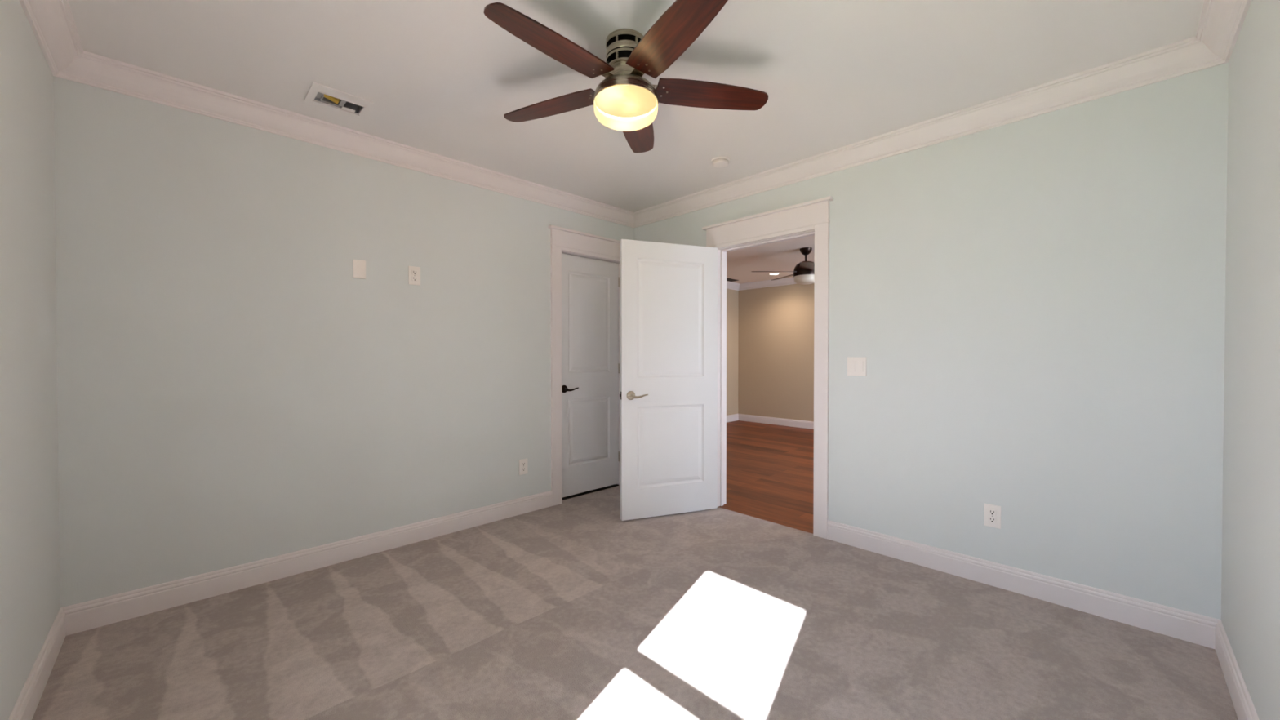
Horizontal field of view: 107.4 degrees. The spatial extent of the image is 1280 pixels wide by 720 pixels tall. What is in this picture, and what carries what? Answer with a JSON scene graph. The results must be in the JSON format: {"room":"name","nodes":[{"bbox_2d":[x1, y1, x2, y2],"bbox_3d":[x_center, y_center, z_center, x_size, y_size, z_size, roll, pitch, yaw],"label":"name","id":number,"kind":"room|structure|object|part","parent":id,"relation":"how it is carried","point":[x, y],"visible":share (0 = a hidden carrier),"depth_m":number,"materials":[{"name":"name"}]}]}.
{"room":"empty bedroom","nodes":[
{"label":"empty bedroom","id":0,"kind":"room"},
{"bbox_2d":[0,0,60,719],"bbox_3d":[-1.257,-0.047,0.665,0.130,2.460,3.545,-1,1,-44],"label":"wall","id":1,"kind":"structure","parent":0,"point":[30,581],"depth_m":1.57,"materials":[{"name":"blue paint"}]},
{"bbox_2d":[8,607,66,719],"bbox_3d":[-1.247,1.122,0.772,0.015,0.120,3.425,-1,1,-44],"label":"baseboard","id":2,"kind":"structure","parent":1,"relation":"attached to","point":[26,704],"depth_m":1.65,"materials":[{"name":"white paint"}]},
{"bbox_2d":[18,0,83,75],"bbox_3d":[-1.220,-1.226,0.773,0.092,0.105,3.425,-1,1,-44],"label":"crown molding","id":3,"kind":"structure","parent":1,"relation":"attached to","point":[52,23],"depth_m":1.75,"materials":[{"name":"white paint"}]},
{"bbox_2d":[53,75,634,607],"bbox_3d":[-1.298,-0.075,3.192,3.611,2.460,0.120,-1,1,-44],"label":"wall","id":4,"kind":"structure","parent":0,"point":[230,393],"depth_m":2.46,"materials":[{"name":"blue paint"}]},
{"bbox_2d":[61,490,551,635],"bbox_3d":[-1.571,1.099,2.842,2.453,0.120,0.015,-1,1,-44],"label":"baseboard","id":5,"kind":"structure","parent":4,"relation":"attached to","point":[89,615],"depth_m":2.47,"materials":[{"name":"white paint"}]},
{"bbox_2d":[54,50,634,227],"bbox_3d":[-1.220,-1.252,3.107,3.361,0.105,0.092,-1,1,-44],"label":"crown molding","id":6,"kind":"structure","parent":4,"relation":"attached to","point":[89,68],"depth_m":2.52,"materials":[{"name":"white paint"}]},
{"bbox_2d":[352,259,365,279],"bbox_3d":[-1.646,-0.532,2.757,0.066,0.108,0.006,-1,1,-44],"label":"blank wall plate","id":7,"kind":"object","parent":4,"relation":"attached to","point":[358,266],"visible":1,"depth_m":2.75,"materials":[{"name":"white plastic"}]},
{"bbox_2d":[408,266,420,285],"bbox_3d":[-1.425,-0.533,2.972,0.072,0.116,0.009,-1,1,-44],"label":"wall outlet","id":8,"kind":"object","parent":4,"relation":"attached to","point":[414,273],"visible":1,"depth_m":2.97,"materials":[{"name":"white plastic"}]},
{"bbox_2d":[412,276,417,281],"bbox_3d":[-1.424,-0.513,2.970,0.033,0.028,0.004,-1,1,-44],"label":"receptacle","id":9,"kind":"object","parent":8,"relation":"attached to","point":[414,278],"depth_m":2.97,"materials":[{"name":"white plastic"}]},
{"bbox_2d":[412,270,417,275],"bbox_3d":[-1.424,-0.552,2.970,0.033,0.028,0.004,-1,1,-44],"label":"receptacle","id":10,"kind":"object","parent":8,"relation":"attached to","point":[414,272],"depth_m":2.97,"materials":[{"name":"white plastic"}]},
{"bbox_2d":[519,457,527,475],"bbox_3d":[-0.874,0.801,3.527,0.072,0.116,0.009,-1,1,-44],"label":"wall outlet","id":11,"kind":"object","parent":4,"relation":"attached to","point":[522,463],"visible":1,"depth_m":3.52,"materials":[{"name":"white plastic"}]},
{"bbox_2d":[547,225,620,506],"bbox_3d":[-0.421,0.048,4.022,0.906,2.195,0.166,-1,1,-44],"label":"door frame","id":12,"kind":"structure","parent":4,"relation":"attached to","point":[565,241],"depth_m":3.73,"materials":[{"name":"white paint"}]},
{"bbox_3d":[-0.662,0.124,3.721,0.092,2.050,0.019,-1,1,-44],"label":"casing","id":13,"kind":"part","parent":12,"relation":"part of","materials":[{"name":"white paint"}]},
{"bbox_2d":[561,253,619,497],"bbox_3d":[-0.420,0.127,4.027,0.666,1.994,0.091,-1,1,-44],"label":"door","id":14,"kind":"structure","parent":4,"relation":"in","point":[590,365],"depth_m":4.03,"materials":[{"name":"white paint"}]},
{"bbox_3d":[-0.562,0.241,3.858,0.124,0.029,0.046,-1,1,-44],"label":"lever arm","id":15,"kind":"part","parent":14,"relation":"part of","materials":[{"name":"brown metal"}]},
{"bbox_2d":[31,420,1238,719],"bbox_3d":[1.171,1.209,3.713,7.846,0.120,6.240,-1,1,-44],"label":"floor","id":16,"kind":"structure","parent":0,"point":[571,609],"depth_m":1.96,"materials":[{"name":"carpet"}]},
{"bbox_2d":[67,0,1204,283],"bbox_3d":[1.171,-1.361,3.684,7.846,0.100,6.240,-1,1,-44],"label":"ceiling","id":17,"kind":"structure","parent":0,"point":[442,77],"depth_m":2.06,"materials":[{"name":"paint"}]},
{"bbox_2d":[303,81,373,119],"bbox_3d":[-1.506,-1.322,2.350,0.252,0.072,0.221,-1,1,-44],"label":"ceiling vent","id":18,"kind":"object","parent":17,"relation":"in","point":[350,104],"visible":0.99,"depth_m":2.35,"materials":[{"name":"metal"}]},
{"bbox_2d":[483,0,768,153],"bbox_3d":[-0.085,-1.131,1.872,1.132,0.317,1.169,-1,1,-44],"label":"ceiling fan","id":19,"kind":"object","parent":17,"relation":"hanging from","point":[625,101],"visible":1,"depth_m":1.81,"materials":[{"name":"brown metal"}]},
{"bbox_3d":[-0.312,-1.105,1.642,0.149,0.006,0.485,13,9,43],"label":"blade","id":20,"kind":"part","parent":19,"relation":"part of","materials":[{"name":"brown wood"}]},
{"bbox_3d":[-0.389,-1.110,2.068,0.485,0.006,0.149,0,10,26],"label":"blade","id":21,"kind":"part","parent":19,"relation":"part of","materials":[{"name":"brown wood"}]},
{"bbox_3d":[-0.057,-1.010,1.909,0.260,0.074,0.260,-1,1,-44],"label":"lamp shade","id":22,"kind":"part","parent":19,"relation":"part of","materials":[{"name":"white"}]},
{"bbox_3d":[-0.008,-1.112,2.273,0.149,0.006,0.485,-9,-1,8],"label":"blade","id":23,"kind":"part","parent":19,"relation":"part of","materials":[{"name":"brown wood"}]},
{"bbox_3d":[0.117,-1.105,1.583,0.149,0.006,0.485,10,-4,-28],"label":"blade","id":24,"kind":"part","parent":19,"relation":"part of","materials":[{"name":"brown wood"}]},
{"bbox_3d":[0.305,-1.109,1.974,0.485,0.006,0.149,0,-8,-10],"label":"blade","id":25,"kind":"part","parent":19,"relation":"part of","materials":[{"name":"brown wood"}]},
{"bbox_2d":[711,155,729,167],"bbox_3d":[0.526,-1.285,3.063,0.120,0.036,0.120,-1,1,-44],"label":"smoke detector","id":26,"kind":"object","parent":17,"relation":"attached to","point":[722,161],"visible":1,"depth_m":3.03,"materials":[{"name":"white plastic"}]},
{"bbox_2d":[726,278,738,281],"bbox_3d":[1.518,-1.351,7.948,0.300,0.012,0.160,-1,1,-44],"label":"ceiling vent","id":27,"kind":"object","parent":17,"relation":"in","point":[727,279],"visible":0.75,"depth_m":7.94,"materials":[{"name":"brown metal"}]},
{"bbox_2d":[768,272,779,275],"bbox_3d":[2.106,-1.348,7.377,0.176,0.006,0.176,-1,1,-44],"label":"recessed light","id":28,"kind":"object","parent":17,"relation":"in","point":[773,273],"visible":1,"depth_m":7.35,"materials":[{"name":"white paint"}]},
{"bbox_2d":[771,247,814,284],"bbox_3d":[2.022,-1.121,5.625,1.228,0.421,1.237,-1,1,-44],"label":"ceiling fan","id":29,"kind":"object","parent":17,"relation":"hanging from","point":[804,271],"visible":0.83,"depth_m":5.52,"materials":[{"name":"brown metal"}]},
{"bbox_3d":[1.859,-1.059,5.992,0.159,0.006,0.516,-11,4,-18],"label":"blade","id":30,"kind":"part","parent":29,"relation":"part of","materials":[{"name":"brown wood"}]},
{"bbox_3d":[1.984,-0.957,5.621,0.268,0.093,0.268,-1,1,-44],"label":"lamp shade","id":31,"kind":"part","parent":29,"relation":"part of","materials":[{"name":"white glass"}]},
{"bbox_3d":[1.866,-1.051,5.246,0.159,0.006,0.516,11,4,17],"label":"blade","id":32,"kind":"part","parent":29,"relation":"part of","materials":[{"name":"brown wood"}]},
{"bbox_2d":[726,288,738,415],"bbox_3d":[0.552,-0.121,7.392,3.355,2.460,0.100,-1,1,-44],"label":"wall","id":33,"kind":"structure","parent":0,"point":[732,295],"depth_m":8.40,"materials":[{"name":"beige paint"}]},
{"bbox_2d":[726,413,738,422],"bbox_3d":[0.664,1.048,7.434,3.155,0.120,0.015,-1,1,-44],"label":"baseboard","id":34,"kind":"structure","parent":33,"relation":"attached to","point":[735,417],"depth_m":8.40,"materials":[{"name":"white paint"}]},
{"bbox_2d":[726,281,739,290],"bbox_3d":[0.691,-1.299,7.381,3.155,0.105,0.092,-1,1,-44],"label":"crown molding","id":35,"kind":"structure","parent":33,"relation":"attached to","point":[733,286],"depth_m":8.30,"materials":[{"name":"white paint"}]},
{"bbox_2d":[737,283,814,421],"bbox_3d":[3.936,-0.111,6.411,0.100,2.460,6.240,-1,1,-44],"label":"wall","id":36,"kind":"structure","parent":0,"point":[775,324],"depth_m":7.98,"materials":[{"name":"beige paint"}]},
{"bbox_2d":[738,276,796,290],"bbox_3d":[3.867,-1.287,6.331,0.092,0.105,6.040,-1,1,-44],"label":"crown molding","id":37,"kind":"structure","parent":36,"relation":"attached to","point":[787,281],"depth_m":8.04,"materials":[{"name":"white paint"}]},
{"bbox_2d":[737,413,813,429],"bbox_3d":[3.894,1.060,6.384,0.015,0.120,6.040,-1,1,-44],"label":"baseboard","id":38,"kind":"structure","parent":36,"relation":"attached to","point":[764,420],"depth_m":7.97,"materials":[{"name":"white paint"}]},
{"bbox_2d":[634,62,1228,619],"bbox_3d":[1.210,-0.074,3.086,0.060,2.460,3.545,-1,1,-44],"label":"wall","id":39,"kind":"structure","parent":0,"point":[1034,307],"depth_m":2.27,"materials":[{"name":"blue paint"}]},
{"bbox_2d":[619,239,717,520],"bbox_3d":[0.227,0.143,3.476,0.794,1.994,0.148,0,1,-21],"label":"door","id":40,"kind":"structure","parent":39,"relation":"in","point":[668,394],"depth_m":3.45,"materials":[{"name":"white paint"}]},
{"bbox_3d":[-0.006,0.257,3.334,0.124,0.029,0.046,0,1,-21],"label":"lever arm","id":41,"kind":"part","parent":40,"relation":"part of","materials":[{"name":"silver metal"}]},
{"bbox_2d":[702,195,833,538],"bbox_3d":[0.905,0.055,3.407,0.166,2.195,1.023,-1,1,-44],"label":"door frame","id":42,"kind":"structure","parent":39,"relation":"attached to","point":[810,218],"depth_m":3.09,"materials":[{"name":"white paint"}]},
{"bbox_3d":[1.181,0.136,3.061,0.019,2.040,0.092,-1,1,-44],"label":"casing","id":43,"kind":"part","parent":42,"relation":"part of","materials":[{"name":"white paint"}]},
{"bbox_2d":[847,356,866,376],"bbox_3d":[1.339,0.040,2.905,0.009,0.116,0.114,-1,1,-44],"label":"light switch","id":44,"kind":"object","parent":39,"relation":"attached to","point":[856,366],"visible":1,"depth_m":2.90,"materials":[{"name":"white plastic"}]},
{"bbox_2d":[634,35,1226,227],"bbox_3d":[1.113,-1.251,3.062,0.092,0.105,3.425,-1,1,-44],"label":"crown molding","id":45,"kind":"structure","parent":39,"relation":"attached to","point":[1188,55],"depth_m":2.42,"materials":[{"name":"white paint"}]},
{"bbox_2d":[983,502,1000,528],"bbox_3d":[1.819,0.805,2.425,0.009,0.116,0.072,-1,1,-44],"label":"wall outlet","id":46,"kind":"object","parent":39,"relation":"attached to","point":[992,513],"visible":1,"depth_m":2.42,"materials":[{"name":"white plastic"}]},
{"bbox_2d":[988,516,995,523],"bbox_3d":[1.817,0.825,2.424,0.004,0.028,0.033,-1,1,-44],"label":"receptacle","id":47,"kind":"object","parent":46,"relation":"attached to","point":[991,519],"depth_m":2.42,"materials":[{"name":"white plastic"}]},
{"bbox_2d":[988,509,995,515],"bbox_3d":[1.817,0.786,2.424,0.004,0.028,0.033,-1,1,-44],"label":"receptacle","id":48,"kind":"object","parent":46,"relation":"attached to","point":[991,512],"depth_m":2.42,"materials":[{"name":"white plastic"}]},
{"bbox_2d":[826,520,1219,648],"bbox_3d":[1.778,1.103,2.466,0.015,0.120,1.607,-1,1,-44],"label":"baseboard","id":49,"kind":"structure","parent":39,"relation":"attached to","point":[1197,628],"depth_m":2.28,"materials":[{"name":"white paint"}]},
{"bbox_2d":[1221,0,1279,719],"bbox_3d":[1.188,-0.047,0.665,3.361,2.460,0.120,-1,1,-44],"label":"wall","id":50,"kind":"structure","parent":0,"point":[1251,508],"depth_m":1.48,"materials":[{"name":"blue paint"}]},
{"bbox_2d":[1195,0,1251,62],"bbox_3d":[1.114,-1.226,0.728,3.361,0.105,0.092,-1,1,-44],"label":"crown molding","id":51,"kind":"structure","parent":50,"relation":"attached to","point":[1221,21],"depth_m":1.72,"materials":[{"name":"white paint"}]},
{"bbox_2d":[1215,619,1259,719],"bbox_3d":[1.141,1.122,0.727,3.361,0.120,0.015,-1,1,-44],"label":"baseboard","id":52,"kind":"structure","parent":50,"relation":"attached to","point":[1245,709],"depth_m":1.61,"materials":[{"name":"white paint"}]}
]}

